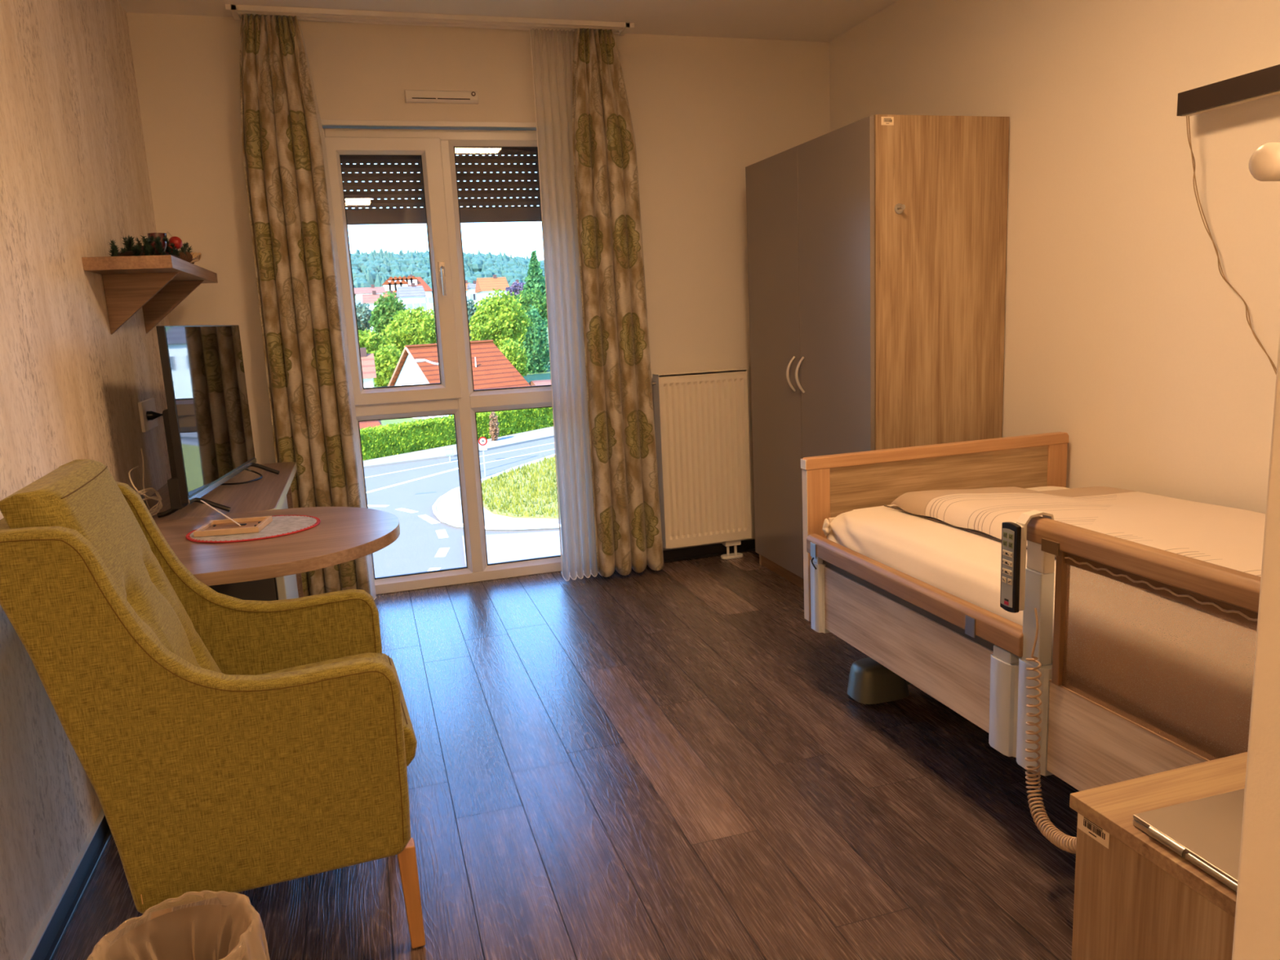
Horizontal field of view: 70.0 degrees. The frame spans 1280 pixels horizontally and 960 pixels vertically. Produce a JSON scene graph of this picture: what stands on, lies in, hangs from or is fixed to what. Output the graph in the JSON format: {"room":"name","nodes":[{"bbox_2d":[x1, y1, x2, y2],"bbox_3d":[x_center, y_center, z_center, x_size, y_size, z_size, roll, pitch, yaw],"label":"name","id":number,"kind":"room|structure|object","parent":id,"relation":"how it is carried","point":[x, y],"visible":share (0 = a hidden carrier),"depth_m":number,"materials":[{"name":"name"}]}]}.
{"room":"care facility","nodes":[
{"label":"care facility","id":0,"kind":"room"},
{"bbox_2d":[0,0,171,959],"bbox_3d":[-1.167,-0.044,0.817,0.200,2.770,6.800,-6,11,-16],"label":"wall","id":1,"kind":"structure","parent":0,"point":[74,177],"depth_m":2.50,"materials":[{"name":"paint"}]},
{"bbox_2d":[22,808,111,959],"bbox_3d":[-1.031,1.142,1.162,0.024,0.062,6.600,-6,11,-16],"label":"baseboard","id":2,"kind":"structure","parent":1,"relation":"attached to","point":[46,949],"depth_m":2.15,"materials":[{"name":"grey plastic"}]},
{"bbox_2d":[141,448,150,509],"bbox_3d":[-1.709,-0.006,3.146,0.013,0.185,0.206,-8,12,-27],"label":"cable","id":3,"kind":"object","parent":1,"relation":"attached to","point":[141,448],"visible":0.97,"depth_m":3.18,"materials":[{"name":"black plastic"}]},
{"bbox_2d":[137,397,158,432],"bbox_3d":[-1.837,-0.243,3.397,0.014,0.111,0.284,-6,11,-16],"label":"wall socket","id":4,"kind":"object","parent":1,"relation":"attached to","point":[148,405],"visible":0.74,"depth_m":3.37,"materials":[{"name":"white plastic"}]},
{"bbox_2d":[81,254,217,334],"bbox_3d":[-1.737,-0.659,3.333,0.249,0.236,1.008,-6,11,-16],"label":"wall shelf","id":5,"kind":"object","parent":1,"relation":"attached to","point":[157,285],"visible":1,"depth_m":3.05,"materials":[{"name":"brown wood"}]},
{"bbox_2d":[108,232,201,263],"bbox_3d":[-1.715,-0.817,3.216,0.219,0.116,0.795,-5,10,-12],"label":"arrangement","id":6,"kind":"object","parent":5,"relation":"on","point":[156,243],"visible":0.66,"depth_m":3.04,"materials":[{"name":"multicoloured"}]},
{"bbox_2d":[126,12,830,551],"bbox_3d":[-0.549,-0.764,4.624,3.666,2.770,0.240,-6,11,-16],"label":"wall","id":7,"kind":"structure","parent":0,"point":[704,110],"depth_m":4.29,"materials":[{"name":"beige paint"}]},
{"bbox_2d":[320,120,536,128],"bbox_3d":[-0.937,-1.650,4.235,1.160,0.022,0.026,-6,11,-16],"label":"trim","id":8,"kind":"structure","parent":7,"relation":"attached to","point":[324,122],"depth_m":4.21,"materials":[{"name":"white plastic"}]},
{"bbox_2d":[404,89,478,104],"bbox_3d":[-0.911,-1.765,4.203,0.330,0.057,0.027,-6,11,-16],"label":"air vent","id":9,"kind":"object","parent":7,"relation":"in","point":[429,96],"visible":1,"depth_m":4.20,"materials":[{"name":"white plastic"}]},
{"bbox_2d":[322,128,561,595],"bbox_3d":[-0.901,-0.562,4.491,1.120,2.215,0.146,-6,11,-16],"label":"window","id":10,"kind":"structure","parent":7,"relation":"in","point":[455,394],"depth_m":4.43,"materials":[{"name":"white plastic"}]},
{"bbox_2d":[340,147,541,225],"bbox_3d":[-0.942,-0.596,4.619,1.080,2.240,0.040,-6,11,-16],"label":"roller shutter","id":11,"kind":"object","parent":10,"relation":"attached to","point":[477,211],"visible":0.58,"depth_m":4.48,"materials":[{"name":"brown plastic"}]},
{"bbox_2d":[651,368,751,559],"bbox_3d":[0.314,-0.066,4.809,0.517,1.009,0.135,-6,11,-16],"label":"radiator","id":12,"kind":"object","parent":7,"relation":"attached to","point":[702,428],"visible":0.94,"depth_m":4.75,"materials":[{"name":"beige metal"}]},
{"bbox_2d":[655,368,746,377],"bbox_3d":[0.310,-0.554,4.706,0.477,0.012,0.094,-6,11,-16],"label":"grille","id":13,"kind":"object","parent":12,"relation":"attached to","point":[731,372],"depth_m":4.69,"materials":[{"name":"beige metal"}]},
{"bbox_2d":[662,538,755,562],"bbox_3d":[0.407,0.382,4.972,1.466,0.062,0.024,-6,11,-16],"label":"baseboard","id":14,"kind":"structure","parent":7,"relation":"attached to","point":[717,549],"depth_m":4.95,"materials":[{"name":"grey plastic"}]},
{"bbox_2d":[117,0,897,42],"bbox_3d":[0.381,-1.691,1.153,3.666,0.200,7.040,-6,11,-16],"label":"ceiling","id":15,"kind":"structure","parent":0,"point":[811,20],"depth_m":4.10,"materials":[{"name":"paint"}]},
{"bbox_2d":[225,4,634,35],"bbox_3d":[-0.886,-2.044,4.068,1.760,0.024,0.128,-6,11,-16],"label":"track","id":16,"kind":"object","parent":15,"relation":"attached to","point":[303,14],"visible":1,"depth_m":4.03,"materials":[{"name":"white plastic"}]},
{"bbox_2d":[240,13,371,596],"bbox_3d":[-1.507,-0.676,4.065,0.357,2.612,0.104,-6,11,-16],"label":"curtain","id":17,"kind":"object","parent":16,"relation":"hanging from","point":[287,199],"visible":0.8,"depth_m":4.03,"materials":[{"name":"green fabric"}]},
{"bbox_2d":[298,23,376,599],"bbox_3d":[-1.434,-0.694,4.159,0.207,2.618,0.042,-6,11,-16],"label":"sheer curtain","id":18,"kind":"object","parent":16,"relation":"hanging from","point":[323,144],"visible":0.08,"depth_m":4.17,"materials":[{"name":"white fabric"}]},
{"bbox_2d":[529,28,602,581],"bbox_3d":[-0.340,-0.796,4.432,0.247,2.618,0.117,-6,11,-16],"label":"sheer curtain","id":19,"kind":"object","parent":16,"relation":"hanging from","point":[552,51],"visible":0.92,"depth_m":4.41,"materials":[{"name":"white fabric"}]},
{"bbox_2d":[572,27,664,577],"bbox_3d":[-0.116,-0.816,4.447,0.346,2.607,0.159,-6,11,-16],"label":"curtain","id":20,"kind":"object","parent":16,"relation":"hanging from","point":[626,494],"visible":1,"depth_m":4.45,"materials":[{"name":"green fabric"}]},
{"bbox_2d":[53,551,1079,959],"bbox_3d":[0.506,1.066,1.682,3.266,0.120,6.700,-6,11,-16],"label":"floor","id":21,"kind":"structure","parent":0,"point":[670,762],"depth_m":2.45,"materials":[{"name":"brown wood"}]},
{"bbox_2d":[86,890,270,959],"bbox_3d":[-0.779,0.925,1.566,0.285,0.320,0.284,-6,11,-16],"label":"waste bin","id":22,"kind":"object","parent":21,"relation":"on","point":[224,931],"visible":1,"depth_m":1.64,"materials":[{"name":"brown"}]},
{"bbox_2d":[0,458,425,948],"bbox_3d":[-0.889,0.478,2.004,0.718,1.055,0.583,-6,11,-19],"label":"armchair","id":23,"kind":"object","parent":21,"relation":"on","point":[223,742],"visible":1,"depth_m":1.76,"materials":[{"name":"yellow fabric"}]},
{"bbox_2d":[0,458,222,673],"bbox_3d":[-1.047,0.263,1.911,0.315,0.585,0.468,-6,11,-19],"label":"cushion","id":24,"kind":"object","parent":23,"relation":"on","point":[83,496],"depth_m":1.90,"materials":[{"name":"yellow fabric"}]},
{"bbox_2d":[258,652,417,766],"bbox_3d":[-0.780,0.545,2.057,0.492,0.110,0.472,-6,11,-19],"label":"seat cushion","id":25,"kind":"object","parent":23,"relation":"on","point":[318,659],"depth_m":2.26,"materials":[{"name":"yellow fabric"}]},
{"bbox_2d":[208,496,298,600],"bbox_3d":[-1.584,0.408,3.572,0.410,0.700,0.500,-6,11,-16],"label":"base cabinet","id":26,"kind":"object","parent":21,"relation":"on","point":[282,588],"visible":0.02,"depth_m":3.37,"materials":[{"name":"grey"}]},
{"bbox_2d":[144,462,399,597],"bbox_3d":[-1.275,0.436,3.217,0.846,0.742,1.924,-6,11,-16],"label":"desk","id":27,"kind":"object","parent":21,"relation":"on","point":[343,535],"visible":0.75,"depth_m":2.60,"materials":[{"name":"brown wood"}]},
{"bbox_2d":[128,466,162,515],"bbox_3d":[-1.589,0.042,2.930,0.074,0.159,0.172,-6,11,-16],"label":"cable bundle","id":28,"kind":"object","parent":27,"relation":"on","point":[157,497],"visible":0.56,"depth_m":2.96,"materials":[{"name":"beige plastic"}]},
{"bbox_2d":[146,410,262,484],"bbox_3d":[-1.625,-0.122,3.454,0.376,0.305,0.199,-11,13,-38],"label":"power cable","id":29,"kind":"object","parent":27,"relation":"on","point":[150,415],"visible":0.41,"depth_m":3.48,"materials":[{"name":"black plastic"}]},
{"bbox_2d":[155,324,279,517],"bbox_3d":[-1.514,-0.246,3.256,0.222,0.603,0.892,-4,10,-9],"label":"television","id":30,"kind":"object","parent":27,"relation":"on","point":[207,425],"visible":0.99,"depth_m":3.09,"materials":[{"name":"black plastic"}]},
{"bbox_2d":[185,515,320,542],"bbox_3d":[-1.138,0.142,2.697,0.370,0.006,0.326,-6,11,-16],"label":"placemat","id":31,"kind":"object","parent":27,"relation":"on","point":[281,525],"visible":0.75,"depth_m":2.64,"materials":[{"name":"grey fabric"}]},
{"bbox_2d":[193,500,272,537],"bbox_3d":[-1.197,0.099,2.682,0.178,0.092,0.155,-4,10,-7],"label":"picture frame","id":32,"kind":"object","parent":31,"relation":"on","point":[255,524],"visible":1,"depth_m":2.68,"materials":[{"name":"brown wood"}]},
{"bbox_2d":[745,114,1009,589],"bbox_3d":[0.998,-0.472,4.114,0.645,1.991,1.173,-6,11,-16],"label":"wardrobe","id":33,"kind":"object","parent":21,"relation":"on","point":[877,243],"visible":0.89,"depth_m":3.61,"materials":[{"name":"brown wood"}]},
{"bbox_2d":[800,431,1261,791],"bbox_3d":[1.366,0.428,2.290,1.105,0.833,2.128,-6,11,-16],"label":"bed","id":34,"kind":"object","parent":21,"relation":"on","point":[1151,670],"visible":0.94,"depth_m":2.00,"materials":[{"name":"brown wood"}]},
{"bbox_2d":[822,486,1070,662],"bbox_3d":[1.370,0.298,2.264,0.997,0.190,2.008,-6,11,-16],"label":"mattress","id":35,"kind":"object","parent":34,"relation":"on","point":[966,565],"visible":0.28,"depth_m":2.60,"materials":[{"name":"beige fabric"}]},
{"bbox_2d":[883,486,1265,577],"bbox_3d":[1.463,0.164,2.256,0.788,0.066,1.900,-6,11,-16],"label":"duvet","id":36,"kind":"object","parent":35,"relation":"on","point":[1233,538],"visible":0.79,"depth_m":2.60,"materials":[{"name":"white fabric"}]},
{"bbox_2d":[1000,509,1076,853],"bbox_3d":[0.886,0.428,1.893,0.108,0.673,0.386,-4,10,-5],"label":"bed remote control","id":37,"kind":"object","parent":34,"relation":"hanging from","point":[1014,535],"visible":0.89,"depth_m":2.00,"materials":[{"name":"black plastic"}]},
{"bbox_2d":[1069,751,1247,959],"bbox_3d":[0.910,0.764,1.222,0.432,0.600,0.458,-6,11,-16],"label":"nightstand","id":38,"kind":"object","parent":21,"relation":"on","point":[1136,898],"visible":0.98,"depth_m":1.26,"materials":[{"name":"brown wood"}]},
{"bbox_2d":[1133,788,1244,892],"bbox_3d":[0.802,0.473,1.119,0.208,0.016,0.303,-6,11,-16],"label":"laptop","id":39,"kind":"object","parent":38,"relation":"on","point":[1206,832],"visible":0.66,"depth_m":1.19,"materials":[{"name":"silver metal"}]},
{"bbox_2d":[829,0,1279,514],"bbox_3d":[1.729,-0.601,3.113,0.200,2.770,4.000,-6,11,-16],"label":"wall","id":40,"kind":"structure","parent":0,"point":[1125,335],"depth_m":3.07,"materials":[{"name":"beige paint"}]},
{"bbox_2d":[1176,64,1279,374],"bbox_3d":[1.817,-0.626,2.281,0.094,0.890,1.088,-6,11,-16],"label":"wall lamp","id":41,"kind":"object","parent":40,"relation":"attached to","point":[1264,82],"visible":1,"depth_m":2.58,"materials":[{"name":"brown metal"}]},
{"bbox_2d":[1182,90,1279,116],"bbox_3d":[1.778,-0.998,2.207,0.029,0.004,1.068,-6,11,-16],"label":"diffuser","id":42,"kind":"object","parent":41,"relation":"attached to","point":[1248,95],"depth_m":2.56,"materials":[{"name":"beige"}]},
{"bbox_2d":[1231,331,1279,959],"bbox_3d":[1.827,0.005,-0.256,2.030,2.770,2.600,-6,11,-16],"label":"wall partition","id":43,"kind":"structure","parent":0,"point":[1256,934],"depth_m":0.73,"materials":[{"name":"beige paint"}]},
{"bbox_2d":[1248,142,1279,181],"bbox_3d":[0.448,-0.217,0.624,0.064,0.040,0.040,-6,11,-16],"label":"wall hook","id":44,"kind":"object","parent":43,"relation":"attached to","point":[1264,162],"visible":1,"depth_m":0.61,"materials":[{"name":"white plastic"}]},
{"label":"outside","id":45,"kind":"structure","parent":0,"visible":0},
{"bbox_3d":[-70.261,-79.954,367.334,370.000,23.616,90.000,-6,11,-16],"label":"hill","id":46,"kind":"object","parent":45,"visible":0},
{"bbox_2d":[350,248,545,296],"bbox_3d":[-70.711,-82.147,367.358,373.916,29.707,94.199,-6,11,-16],"label":"forest","id":47,"kind":"object","parent":46,"relation":"on","point":[375,268],"visible":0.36,"depth_m":360.47,"materials":[{"name":"green plant"}]},
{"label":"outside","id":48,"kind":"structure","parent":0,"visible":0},
{"bbox_2d":[462,530,560,566],"bbox_3d":[13.988,1.638,27.782,38.214,0.070,14.512,-5,10,-10],"label":"driveway","id":49,"kind":"structure","parent":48,"point":[500,548],"depth_m":29.57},
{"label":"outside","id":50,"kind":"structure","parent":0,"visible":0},
{"bbox_2d":[481,453,558,518],"bbox_3d":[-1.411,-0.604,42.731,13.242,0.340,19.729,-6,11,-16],"label":"grass","id":51,"kind":"structure","parent":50,"point":[507,506],"depth_m":38.49,"materials":[{"name":"green plant"}]},
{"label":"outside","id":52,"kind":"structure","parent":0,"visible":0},
{"bbox_2d":[355,293,551,426],"bbox_3d":[53.930,-35.999,174.748,690.000,18.020,360.000,-6,11,-16],"label":"ground","id":53,"kind":"structure","parent":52,"point":[542,375],"depth_m":96.35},
{"bbox_2d":[355,302,373,332],"bbox_3d":[-33.013,-16.760,108.312,4.469,8.536,3.495,-6,11,-16],"label":"deciduous tree","id":54,"kind":"object","parent":53,"relation":"on","point":[363,313],"visible":0.48,"depth_m":107.21,"materials":[{"name":"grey plant"}]},
{"bbox_2d":[360,347,376,387],"bbox_3d":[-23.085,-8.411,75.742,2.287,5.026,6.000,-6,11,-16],"label":"house","id":55,"kind":"structure","parent":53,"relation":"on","point":[368,366],"depth_m":74.08,"materials":[{"name":"beige"}]},
{"bbox_2d":[354,284,386,304],"bbox_3d":[-52.654,-32.536,179.179,5.845,11.309,10.000,-6,11,-16],"label":"house","id":56,"kind":"structure","parent":53,"relation":"on","point":[358,292],"depth_m":175.16,"materials":[{"name":"white"}]},
{"bbox_2d":[359,420,382,429],"bbox_3d":[-18.492,-3.295,61.055,2.409,2.799,5.000,-6,11,-16],"label":"garage","id":57,"kind":"structure","parent":53,"relation":"on","point":[363,424],"depth_m":59.54,"materials":[{"name":"beige"}]},
{"bbox_2d":[358,328,386,355],"bbox_3d":[-26.247,-11.170,88.025,3.931,6.773,3.145,-6,11,-16],"label":"deciduous tree","id":58,"kind":"object","parent":53,"relation":"on","point":[371,340],"visible":0.4,"depth_m":86.97,"materials":[{"name":"green plant"}]},
{"bbox_2d":[362,290,382,331],"bbox_3d":[-44.310,-25.841,152.666,3.109,11.293,9.000,-6,11,-16],"label":"house","id":59,"kind":"structure","parent":53,"relation":"on","point":[370,299],"depth_m":149.72,"materials":[{"name":"white"}]},
{"bbox_2d":[369,343,402,386],"bbox_3d":[-23.245,-9.889,84.963,3.959,5.546,3.478,-6,11,-16],"label":"deciduous tree","id":60,"kind":"object","parent":53,"relation":"on","point":[386,361],"visible":0.55,"depth_m":83.84,"materials":[{"name":"green plant"}]},
{"bbox_2d":[368,290,407,346],"bbox_3d":[-26.524,-15.216,97.886,4.737,10.036,3.894,-6,11,-16],"label":"deciduous tree","id":61,"kind":"object","parent":53,"relation":"on","point":[382,314],"visible":0.48,"depth_m":96.43,"materials":[{"name":"green plant"}]},
{"bbox_2d":[382,290,395,298],"bbox_3d":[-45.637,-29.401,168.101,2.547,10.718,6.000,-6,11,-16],"label":"house","id":62,"kind":"structure","parent":53,"relation":"on","point":[391,291],"depth_m":166.29,"materials":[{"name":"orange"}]},
{"bbox_2d":[381,274,433,315],"bbox_3d":[-49.007,-36.894,192.321,10.036,12.277,14.000,-6,11,-16],"label":"house","id":63,"kind":"structure","parent":53,"relation":"on","point":[392,283],"depth_m":187.06,"materials":[{"name":"white paint"}]},
{"bbox_2d":[379,305,436,351],"bbox_3d":[-22.444,-13.432,93.030,7.864,8.593,6.135,-6,11,-16],"label":"deciduous tree","id":64,"kind":"object","parent":53,"relation":"on","point":[416,326],"visible":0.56,"depth_m":90.94,"materials":[{"name":"green plant"}]},
{"bbox_2d":[395,283,426,312],"bbox_3d":[-40.300,-28.801,161.912,4.794,11.934,9.000,-6,11,-16],"label":"house","id":65,"kind":"structure","parent":53,"relation":"on","point":[413,295],"depth_m":157.90,"materials":[{"name":"white paint"}]},
{"bbox_2d":[360,407,553,460],"bbox_3d":[0.444,-6.889,73.914,74.821,1.887,50.306,-6,11,-16],"label":"hedge","id":66,"kind":"object","parent":53,"relation":"on","point":[376,442],"visible":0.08,"depth_m":54.03,"materials":[{"name":"green plant"}]},
{"bbox_2d":[387,339,530,419],"bbox_3d":[-15.040,-8.342,75.377,9.207,6.800,9.507,-12,14,-43],"label":"house","id":67,"kind":"structure","parent":53,"relation":"on","point":[491,369],"depth_m":73.75,"materials":[{"name":"white"}]},
{"bbox_2d":[465,280,469,302],"bbox_3d":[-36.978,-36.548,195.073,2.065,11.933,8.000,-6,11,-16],"label":"house","id":68,"kind":"structure","parent":53,"relation":"on","point":[466,281],"depth_m":191.19,"materials":[{"name":"white paint"}]},
{"bbox_2d":[466,280,476,303],"bbox_3d":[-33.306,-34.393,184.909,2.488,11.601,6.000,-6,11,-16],"label":"house","id":69,"kind":"structure","parent":53,"relation":"on","point":[471,286],"depth_m":181.92,"materials":[{"name":"white paint"}]},
{"bbox_2d":[466,298,477,341],"bbox_3d":[-17.515,-14.630,96.591,3.211,8.968,2.592,-6,11,-16],"label":"deciduous tree","id":70,"kind":"object","parent":53,"relation":"on","point":[471,308],"visible":0.13,"depth_m":95.54,"materials":[{"name":"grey plant"}]},
{"bbox_2d":[475,274,509,305],"bbox_3d":[-28.239,-32.984,176.118,5.477,12.875,10.000,-6,11,-16],"label":"house","id":71,"kind":"structure","parent":53,"relation":"on","point":[484,286],"depth_m":173.00,"materials":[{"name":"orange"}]},
{"bbox_2d":[488,411,499,440],"bbox_3d":[-8.924,-3.223,55.892,0.660,2.037,0.663,-6,11,-16],"label":"shrub","id":72,"kind":"object","parent":53,"relation":"on","point":[494,428],"visible":0.95,"depth_m":55.77,"materials":[{"name":"red plant"}]},
{"bbox_2d":[468,288,533,347],"bbox_3d":[-13.888,-14.119,91.404,6.977,10.186,5.289,-6,11,-16],"label":"deciduous tree","id":73,"kind":"object","parent":53,"relation":"on","point":[497,318],"visible":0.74,"depth_m":89.75,"materials":[{"name":"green plant"}]},
{"bbox_2d":[497,337,529,377],"bbox_3d":[-11.472,-9.859,82.273,3.124,5.800,2.696,-6,11,-16],"label":"deciduous tree","id":74,"kind":"object","parent":53,"relation":"on","point":[514,353],"visible":0.48,"depth_m":81.40,"materials":[{"name":"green plant"}]},
{"bbox_2d":[505,281,524,297],"bbox_3d":[-15.906,-21.747,123.528,4.305,10.084,3.665,-6,11,-16],"label":"deciduous tree","id":75,"kind":"object","parent":53,"relation":"on","point":[516,287],"visible":0.34,"depth_m":121.84,"materials":[{"name":"purple plant"}]},
{"bbox_2d":[515,287,547,320],"bbox_3d":[-13.006,-18.315,110.099,5.395,9.528,4.401,-6,11,-16],"label":"deciduous tree","id":76,"kind":"object","parent":53,"relation":"on","point":[534,299],"visible":0.52,"depth_m":108.82,"materials":[{"name":"green plant"}]},
{"bbox_2d":[520,303,550,373],"bbox_3d":[-11.946,-14.260,101.542,4.296,10.555,3.557,-6,11,-16],"label":"deciduous tree","id":77,"kind":"object","parent":53,"relation":"on","point":[537,351],"visible":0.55,"depth_m":100.56,"materials":[{"name":"green plant"}]},
{"bbox_2d":[523,250,547,327],"bbox_3d":[-13.189,-22.463,117.803,6.735,13.990,6.887,-6,11,-16],"label":"conifer tree","id":78,"kind":"object","parent":53,"relation":"on","point":[535,277],"visible":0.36,"depth_m":116.46,"materials":[{"name":"green plant"}]},
{"bbox_2d":[528,379,551,386],"bbox_3d":[-7.712,-7.873,83.281,4.212,3.625,7.000,-6,11,-16],"label":"house","id":79,"kind":"structure","parent":53,"relation":"on","point":[545,382],"depth_m":81.84,"materials":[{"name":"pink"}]},
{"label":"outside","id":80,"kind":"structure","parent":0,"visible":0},
{"bbox_2d":[363,426,554,468],"bbox_3d":[-19.114,-2.776,61.026,120.000,0.120,57.850,-6,11,-16],"label":"pavement","id":81,"kind":"structure","parent":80,"point":[436,453],"depth_m":52.92,"materials":[{"name":"grey concrete"}]},
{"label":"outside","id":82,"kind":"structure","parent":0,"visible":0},
{"bbox_2d":[364,437,559,577],"bbox_3d":[-14.822,-0.438,47.295,120.000,0.068,79.000,-6,11,-16],"label":"road","id":83,"kind":"structure","parent":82,"point":[408,491],"depth_m":38.43,"materials":[{"name":"grey asphalt"}]},
{"bbox_2d":[410,359,438,364],"bbox_3d":[-9.459,-2.956,43.778,2.474,5.740,0.258,-6,11,-16],"label":"street lamp","id":84,"kind":"object","parent":83,"relation":"on","point":[415,360],"visible":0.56,"depth_m":43.00,"materials":[{"name":"white metal"}]},
{"bbox_2d":[445,448,453,461],"bbox_3d":[-10.228,-1.369,49.084,0.400,0.702,0.110,-6,11,-16],"label":"traffic sign","id":85,"kind":"object","parent":83,"relation":"on","point":[449,451],"visible":1,"depth_m":49.01,"materials":[{"name":"grey metal"}]},
{"bbox_2d":[478,436,487,476],"bbox_3d":[-7.439,-1.115,43.521,0.420,1.918,0.119,-6,11,-16],"label":"traffic sign","id":86,"kind":"object","parent":83,"relation":"on","point":[482,441],"visible":0.98,"depth_m":43.39,"materials":[{"name":"grey metal"}]},
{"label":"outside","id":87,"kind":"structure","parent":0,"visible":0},
{"bbox_2d":[435,455,559,531],"bbox_3d":[4.837,-3.079,56.175,36.950,0.140,49.000,-6,11,-16],"label":"pavement","id":88,"kind":"structure","parent":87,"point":[449,508],"depth_m":33.87,"materials":[{"name":"grey concrete"}]},
{"bbox_2d":[432,453,559,529],"bbox_3d":[-1.742,0.653,37.008,12.953,0.121,20.966,-13,14,-43],"label":"kerb","id":89,"kind":"object","parent":88,"relation":"on","point":[443,520],"visible":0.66,"depth_m":32.75,"materials":[{"name":"white concrete"}]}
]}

